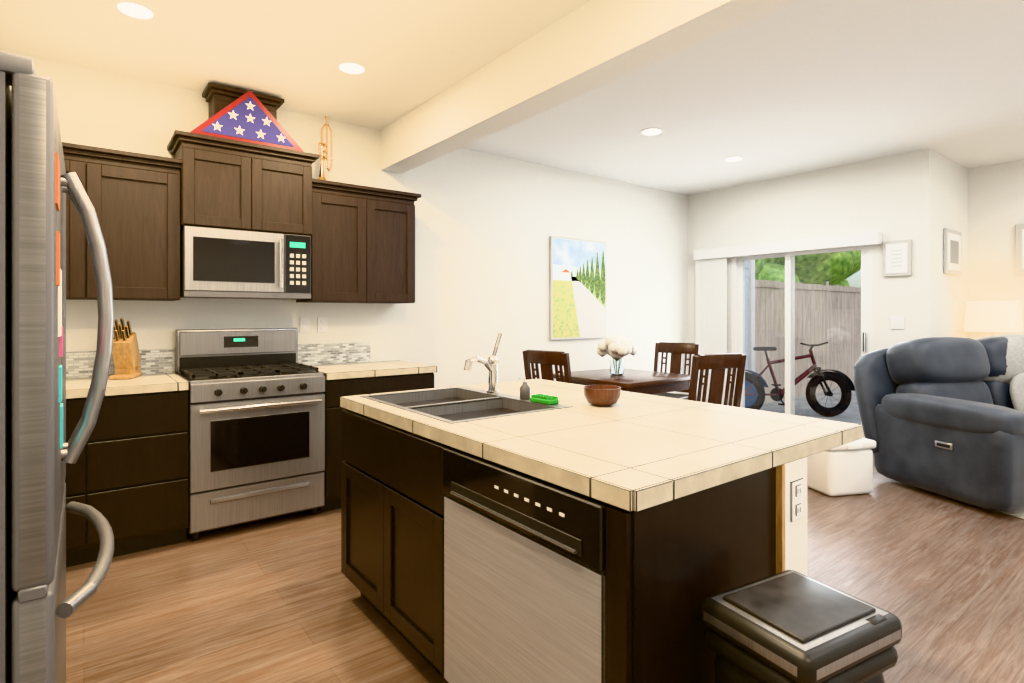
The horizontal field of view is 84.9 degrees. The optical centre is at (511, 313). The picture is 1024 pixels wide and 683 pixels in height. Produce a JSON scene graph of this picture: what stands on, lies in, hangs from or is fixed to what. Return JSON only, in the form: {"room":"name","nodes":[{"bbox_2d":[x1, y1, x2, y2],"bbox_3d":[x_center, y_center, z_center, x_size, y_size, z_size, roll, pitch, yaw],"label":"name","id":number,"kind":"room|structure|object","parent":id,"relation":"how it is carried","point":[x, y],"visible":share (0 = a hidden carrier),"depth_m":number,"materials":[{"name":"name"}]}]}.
{"room":"dining room and kitchen","nodes":[
{"label":"dining room and kitchen","id":0,"kind":"room"},
{"bbox_2d":[0,50,687,394],"bbox_3d":[-0.572,-0.090,4.963,7.120,2.780,0.120,0,0,-37],"label":"wall","id":1,"kind":"structure","parent":0,"point":[487,225],"depth_m":4.96,"materials":[{"name":"paint"}]},
{"bbox_2d":[63,150,105,299],"bbox_3d":[-2.635,-0.480,3.087,0.594,0.790,0.350,0,0,-37],"label":"upper cabinet","id":2,"kind":"object","parent":1,"relation":"attached to","point":[90,169],"depth_m":3.08,"materials":[{"name":"brown wood"}]},
{"bbox_2d":[106,154,182,300],"bbox_3d":[-2.302,-0.480,3.341,0.524,0.790,0.350,0,0,-37],"label":"upper cabinet","id":3,"kind":"object","parent":1,"relation":"attached to","point":[147,207],"depth_m":3.25,"materials":[{"name":"brown wood"}]},
{"bbox_2d":[170,138,265,231],"bbox_3d":[-1.903,-0.785,3.624,0.446,0.500,0.385,0,0,-37],"label":"upper cabinet","id":4,"kind":"object","parent":1,"relation":"attached to","point":[221,186],"depth_m":3.47,"materials":[{"name":"brown wood"}]},
{"bbox_2d":[180,226,310,299],"bbox_3d":[-1.761,-0.317,3.702,0.748,0.423,0.433,0,0,-37],"label":"microwave","id":5,"kind":"object","parent":4,"relation":"attached to","point":[218,263],"visible":1,"depth_m":3.54,"materials":[{"name":"grey metal"}]},
{"bbox_2d":[191,82,303,151],"bbox_3d":[-1.776,-1.272,3.722,0.700,0.370,0.309,0,0,-37],"label":"display","id":6,"kind":"object","parent":4,"relation":"on","point":[249,116],"visible":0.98,"depth_m":3.60,"materials":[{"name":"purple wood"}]},
{"bbox_2d":[266,150,313,237],"bbox_3d":[-1.647,-0.785,3.820,0.446,0.500,0.385,0,0,-37],"label":"upper cabinet","id":7,"kind":"object","parent":1,"relation":"attached to","point":[289,180],"depth_m":3.72,"materials":[{"name":"brown wood"}]},
{"bbox_2d":[300,317,309,332],"bbox_3d":[-1.534,0.083,4.146,0.072,0.115,0.007,0,0,-37],"label":"electrical outlet plate","id":8,"kind":"object","parent":1,"relation":"attached to","point":[305,324],"depth_m":4.15,"materials":[{"name":"white plastic"}]},
{"bbox_2d":[318,317,326,332],"bbox_3d":[-1.430,0.083,4.225,0.072,0.115,0.007,0,0,-37],"label":"electrical outlet plate","id":9,"kind":"object","parent":1,"relation":"attached to","point":[322,321],"depth_m":4.22,"materials":[{"name":"white plastic"}]},
{"bbox_2d":[296,186,377,302],"bbox_3d":[-1.294,-0.480,4.112,0.463,0.790,0.350,0,0,-37],"label":"upper cabinet","id":10,"kind":"object","parent":1,"relation":"attached to","point":[344,244],"depth_m":3.98,"materials":[{"name":"brown wood"}]},
{"bbox_2d":[318,116,331,179],"bbox_3d":[-1.367,-1.177,4.041,0.136,0.500,0.139,0,0,-37],"label":"trumpet","id":11,"kind":"object","parent":10,"relation":"on","point":[321,171],"visible":0.85,"depth_m":4.03,"materials":[{"name":"gold metal"}]},
{"bbox_2d":[378,194,417,303],"bbox_3d":[-1.033,-0.480,4.312,0.464,0.790,0.350,0,0,-37],"label":"upper cabinet","id":12,"kind":"object","parent":1,"relation":"attached to","point":[396,214],"depth_m":4.23,"materials":[{"name":"brown wood"}]},
{"bbox_2d":[549,236,605,339],"bbox_3d":[0.700,-0.260,5.835,0.800,1.040,0.034,0,0,-37],"label":"painting","id":13,"kind":"object","parent":1,"relation":"attached to","point":[577,288],"visible":1,"depth_m":5.79,"materials":[{"name":"multicoloured"}]},
{"bbox_2d":[0,0,1023,195],"bbox_3d":[1.996,-1.530,2.552,8.270,0.100,7.070,0,0,-37],"label":"ceiling","id":14,"kind":"structure","parent":0,"point":[795,87],"depth_m":3.42,"materials":[{"name":"paint"}]},
{"bbox_2d":[111,0,158,20],"bbox_3d":[-1.833,-1.477,2.727,0.195,0.006,0.195,0,0,8],"label":"recessed light","id":15,"kind":"object","parent":14,"relation":"in","point":[135,10],"depth_m":2.72,"materials":[{"name":"white paint"}]},
{"bbox_2d":[335,61,368,74],"bbox_3d":[-0.963,-1.477,3.367,0.195,0.006,0.195,0,0,8],"label":"recessed light","id":16,"kind":"object","parent":14,"relation":"in","point":[346,67],"depth_m":3.36,"materials":[{"name":"white paint"}]},
{"bbox_2d":[381,0,794,173],"bbox_3d":[1.090,-1.320,1.859,0.190,0.320,6.830,0,0,-37],"label":"ceiling beam","id":17,"kind":"structure","parent":14,"relation":"attached to","point":[590,45],"depth_m":2.85,"materials":[{"name":"paint"}]},
{"bbox_2d":[639,128,663,135],"bbox_3d":[1.134,-1.477,4.543,0.195,0.006,0.195,0,0,8],"label":"recessed light","id":18,"kind":"object","parent":14,"relation":"in","point":[649,131],"depth_m":4.53,"materials":[{"name":"white paint"}]},
{"bbox_2d":[722,156,743,161],"bbox_3d":[2.111,-1.477,5.340,0.195,0.006,0.195,0,0,8],"label":"recessed light","id":19,"kind":"object","parent":14,"relation":"in","point":[733,158],"depth_m":5.34,"materials":[{"name":"white paint"}]},
{"bbox_2d":[66,458,1023,682],"bbox_3d":[1.996,1.330,2.552,8.270,0.060,7.070,0,0,-37],"label":"floor","id":20,"kind":"structure","parent":0,"point":[279,599],"depth_m":2.55,"materials":[{"name":"laminate"}]},
{"bbox_2d":[0,51,113,682],"bbox_3d":[-1.436,0.408,1.210,0.940,1.783,0.914,0,0,-37],"label":"fridge","id":21,"kind":"object","parent":20,"relation":"on","point":[37,451],"visible":1,"depth_m":1.06,"materials":[{"name":"grey metal"}]},
{"bbox_2d":[65,349,188,566],"bbox_3d":[-2.532,0.762,2.973,1.343,1.075,0.655,0,0,-37],"label":"base cabinet","id":22,"kind":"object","parent":20,"relation":"on","point":[127,474],"depth_m":2.99,"materials":[{"name":"brown wood"}]},
{"bbox_2d":[109,318,141,378],"bbox_3d":[-2.285,0.199,3.311,0.110,0.353,0.226,0,0,-17],"label":"knife block","id":23,"kind":"object","parent":22,"relation":"on","point":[126,355],"visible":0.96,"depth_m":3.27,"materials":[{"name":"brown wood"}]},
{"bbox_2d":[175,328,324,540],"bbox_3d":[-1.676,0.700,3.591,0.756,1.200,0.707,0,0,-37],"label":"range","id":24,"kind":"object","parent":20,"relation":"on","point":[256,423],"visible":0.94,"depth_m":3.39,"materials":[{"name":"grey metal"}]},
{"bbox_2d":[298,342,436,512],"bbox_3d":[-1.065,0.762,4.095,0.814,1.075,0.655,0,0,-37],"label":"base cabinet","id":25,"kind":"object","parent":20,"relation":"on","point":[349,369],"depth_m":3.83,"materials":[{"name":"brown wood"}]},
{"bbox_2d":[522,349,571,382],"bbox_3d":[0.438,0.798,4.708,0.470,1.005,0.527,0,0,45],"label":"dining chair","id":26,"kind":"object","parent":20,"relation":"on","point":[546,360],"visible":0.23,"depth_m":4.52,"materials":[{"name":"brown wood"}]},
{"bbox_2d":[340,393,815,682],"bbox_3d":[0.036,0.863,2.106,0.804,0.875,1.739,0,0,-37],"label":"kitchen island","id":27,"kind":"object","parent":20,"relation":"on","point":[493,530],"depth_m":1.53,"materials":[{"name":"brown wood"}]},
{"bbox_2d":[340,386,771,504],"bbox_3d":[-0.011,0.404,2.075,0.627,0.038,1.714,0,0,-37],"label":"island countertop","id":28,"kind":"structure","parent":27,"relation":"on","point":[632,462],"depth_m":1.60,"materials":[{"name":"beige tile"}]},
{"bbox_2d":[448,381,859,460],"bbox_3d":[0.433,0.402,2.415,0.603,0.046,1.730,0,0,-37],"label":"island countertop","id":29,"kind":"structure","parent":27,"relation":"on","point":[788,436],"depth_m":2.05,"materials":[{"name":"beige tile"}]},
{"bbox_2d":[519,377,529,399],"bbox_3d":[0.055,0.327,2.471,0.054,0.098,0.047,0,0,-37],"label":"soap dispenser","id":30,"kind":"object","parent":29,"relation":"on","point":[524,391],"visible":1,"depth_m":2.46,"materials":[{"name":"grey plastic"}]},
{"bbox_2d":[530,394,558,404],"bbox_3d":[0.137,0.361,2.370,0.060,0.030,0.120,0,0,-41],"label":"sponge","id":31,"kind":"object","parent":29,"relation":"on","point":[543,399],"visible":1,"depth_m":2.34,"materials":[{"name":"green plastic"}]},
{"bbox_2d":[583,385,620,406],"bbox_3d":[0.374,0.341,2.326,0.156,0.075,0.156,0,0,-37],"label":"bowl","id":32,"kind":"object","parent":29,"relation":"on","point":[602,395],"visible":1,"depth_m":2.27,"materials":[{"name":"brown wood"}]},
{"bbox_2d":[553,368,690,394],"bbox_3d":[0.993,0.922,5.039,0.940,0.755,0.940,0,0,-37],"label":"dining table","id":33,"kind":"object","parent":20,"relation":"on","point":[643,381],"visible":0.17,"depth_m":4.80,"materials":[{"name":"brown wood"}]},
{"bbox_2d":[597,334,637,374],"bbox_3d":[0.949,0.361,5.033,0.339,0.364,0.368,0,0,-37],"label":"flower vase","id":34,"kind":"object","parent":33,"relation":"on","point":[616,348],"visible":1,"depth_m":4.96,"materials":[{"name":"clear glass"}]},
{"bbox_2d":[652,342,699,400],"bbox_3d":[1.549,0.798,5.601,0.470,1.005,0.527,0,0,41],"label":"dining chair","id":35,"kind":"object","parent":20,"relation":"on","point":[676,350],"visible":0.33,"depth_m":5.74,"materials":[{"name":"brown wood"}]},
{"bbox_2d":[688,353,745,406],"bbox_3d":[1.455,0.798,4.383,0.470,1.005,0.527,0,0,-21],"label":"dining chair","id":36,"kind":"object","parent":20,"relation":"on","point":[717,364],"visible":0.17,"depth_m":4.17,"materials":[{"name":"brown wood"}]},
{"bbox_2d":[700,570,901,682],"bbox_3d":[0.647,0.976,1.269,0.342,0.648,0.282,0,0,-28],"label":"trash can","id":37,"kind":"object","parent":20,"relation":"on","point":[789,626],"visible":1,"depth_m":1.20,"materials":[{"name":"black plastic"}]},
{"bbox_2d":[807,438,875,495],"bbox_3d":[2.401,1.105,4.131,0.400,0.390,0.335,0,0,-12],"label":"bin","id":38,"kind":"object","parent":20,"relation":"on","point":[845,469],"visible":0.67,"depth_m":4.00,"materials":[{"name":"white plastic"}]},
{"bbox_2d":[854,334,1023,511],"bbox_3d":[3.816,0.718,4.301,1.900,1.101,1.232,0,0,-14],"label":"sofa","id":39,"kind":"object","parent":20,"relation":"on","point":[943,416],"visible":0.98,"depth_m":4.19,"materials":[{"name":"grey"}]},
{"bbox_2d":[998,509,1023,519],"bbox_3d":[4.878,1.294,2.948,2.900,0.011,2.400,0,0,-14],"label":"rug","id":40,"kind":"object","parent":20,"relation":"on","point":[1018,514],"depth_m":3.62,"materials":[{"name":"fabric"}]},
{"bbox_3d":[4.595,0.965,5.351,0.400,0.670,0.400,0,0,-37],"label":"side table","id":41,"kind":"object","parent":20,"relation":"on","visible":0},
{"bbox_2d":[964,301,1022,335],"bbox_3d":[4.595,0.253,5.351,0.430,0.750,0.430,0,0,-37],"label":"table lamp","id":42,"kind":"object","parent":41,"relation":"on","point":[992,317],"visible":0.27,"depth_m":5.20,"materials":[{"name":"beige"}]},
{"bbox_2d":[688,148,933,404],"bbox_3d":[3.010,-0.090,6.040,0.120,2.780,2.520,0,0,-37],"label":"wall","id":43,"kind":"structure","parent":0,"point":[890,198],"depth_m":5.50,"materials":[{"name":"paint"}]},
{"bbox_2d":[693,231,881,260],"bbox_3d":[2.855,-0.715,6.060,0.098,0.120,2.000,0,0,-37],"label":"blind valance","id":44,"kind":"object","parent":43,"relation":"attached to","point":[840,241],"visible":0.96,"depth_m":5.86,"materials":[{"name":"white plastic"}]},
{"bbox_2d":[695,258,726,404],"bbox_3d":[2.375,0.306,6.690,0.021,1.918,0.432,0,0,-37],"label":"vertical blind slats","id":45,"kind":"object","parent":44,"relation":"hanging from","point":[710,306],"visible":0.54,"depth_m":6.67,"materials":[{"name":"white plastic"}]},
{"bbox_2d":[743,251,860,423],"bbox_3d":[3.047,0.287,5.974,0.054,1.825,1.260,0,0,-37],"label":"glass window","id":46,"kind":"structure","parent":43,"relation":"in","point":[805,335],"depth_m":5.88,"materials":[{"name":"clear glass"}]},
{"bbox_2d":[732,246,872,437],"bbox_3d":[3.035,0.285,5.965,0.131,2.030,1.470,0,0,-37],"label":"door frame","id":47,"kind":"structure","parent":43,"relation":"attached to","point":[738,307],"depth_m":6.01,"materials":[{"name":"white"}]},
{"bbox_2d":[890,316,903,328],"bbox_3d":[3.572,0.080,5.195,0.009,0.120,0.115,0,0,-37],"label":"switch plate","id":48,"kind":"object","parent":43,"relation":"attached to","point":[896,322],"visible":1,"depth_m":5.19,"materials":[{"name":"white plastic"}]},
{"bbox_2d":[883,239,911,276],"bbox_3d":[3.566,-0.515,5.187,0.028,0.330,0.230,0,0,-37],"label":"sign","id":49,"kind":"object","parent":43,"relation":"attached to","point":[897,257],"visible":1,"depth_m":5.17,"materials":[{"name":"grey paper"}]},
{"bbox_2d":[934,151,967,337],"bbox_3d":[4.244,-0.090,5.473,1.150,2.780,0.120,0,0,-37],"label":"wall","id":50,"kind":"structure","parent":0,"point":[951,213],"depth_m":5.34,"materials":[{"name":"paint"}]},
{"bbox_2d":[943,228,961,274],"bbox_3d":[4.215,-0.590,5.354,0.460,0.420,0.028,0,0,-37],"label":"picture frame","id":51,"kind":"object","parent":50,"relation":"attached to","point":[952,251],"visible":0.98,"depth_m":5.30,"materials":[{"name":"grey"}]},
{"bbox_2d":[968,159,1023,338],"bbox_3d":[5.998,-0.090,4.026,0.120,2.780,4.310,0,0,-37],"label":"wall","id":52,"kind":"structure","parent":0,"point":[995,204],"depth_m":5.54,"materials":[{"name":"paint"}]},
{"bbox_2d":[1015,224,1023,274],"bbox_3d":[5.047,-0.620,5.143,0.027,0.480,0.640,0,0,-37],"label":"picture frame","id":53,"kind":"object","parent":52,"relation":"attached to","point":[1019,248],"visible":1,"depth_m":5.37,"materials":[{"name":"grey"}]},
{"label":"outside","id":54,"kind":"structure","parent":0,"visible":0},
{"bbox_2d":[760,389,860,424],"bbox_3d":[5.497,1.365,11.020,9.879,0.070,7.169,0,0,-37],"label":"ground","id":55,"kind":"structure","parent":54,"point":[848,414],"depth_m":7.97,"materials":[{"name":"grey concrete"}]},
{"bbox_2d":[745,259,754,373],"bbox_3d":[2.837,-0.300,7.638,1.535,3.261,0.150,0,0,-37],"label":"siding","id":56,"kind":"object","parent":55,"relation":"on","point":[751,334],"depth_m":8.00,"materials":[{"name":"white"}]},
{"bbox_2d":[745,342,854,416],"bbox_3d":[3.548,0.848,7.279,1.750,0.963,0.643,0,-4,0],"label":"bike","id":57,"kind":"object","parent":55,"relation":"on","point":[811,394],"depth_m":7.23,"materials":[{"name":"black"}]},
{"bbox_2d":[755,280,860,402],"bbox_3d":[6.584,0.385,10.548,7.914,1.890,0.080,0,0,-37],"label":"fence","id":58,"kind":"object","parent":55,"relation":"on","point":[844,327],"depth_m":9.26,"materials":[{"name":"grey wood"}]},
{"bbox_2d":[755,250,860,286],"bbox_3d":[4.298,-1.302,12.922,10.587,5.264,4.200,0,0,-37],"label":"foliage","id":59,"kind":"object","parent":55,"relation":"on","point":[814,265],"depth_m":13.01,"materials":[{"name":"green plant"}]}
]}

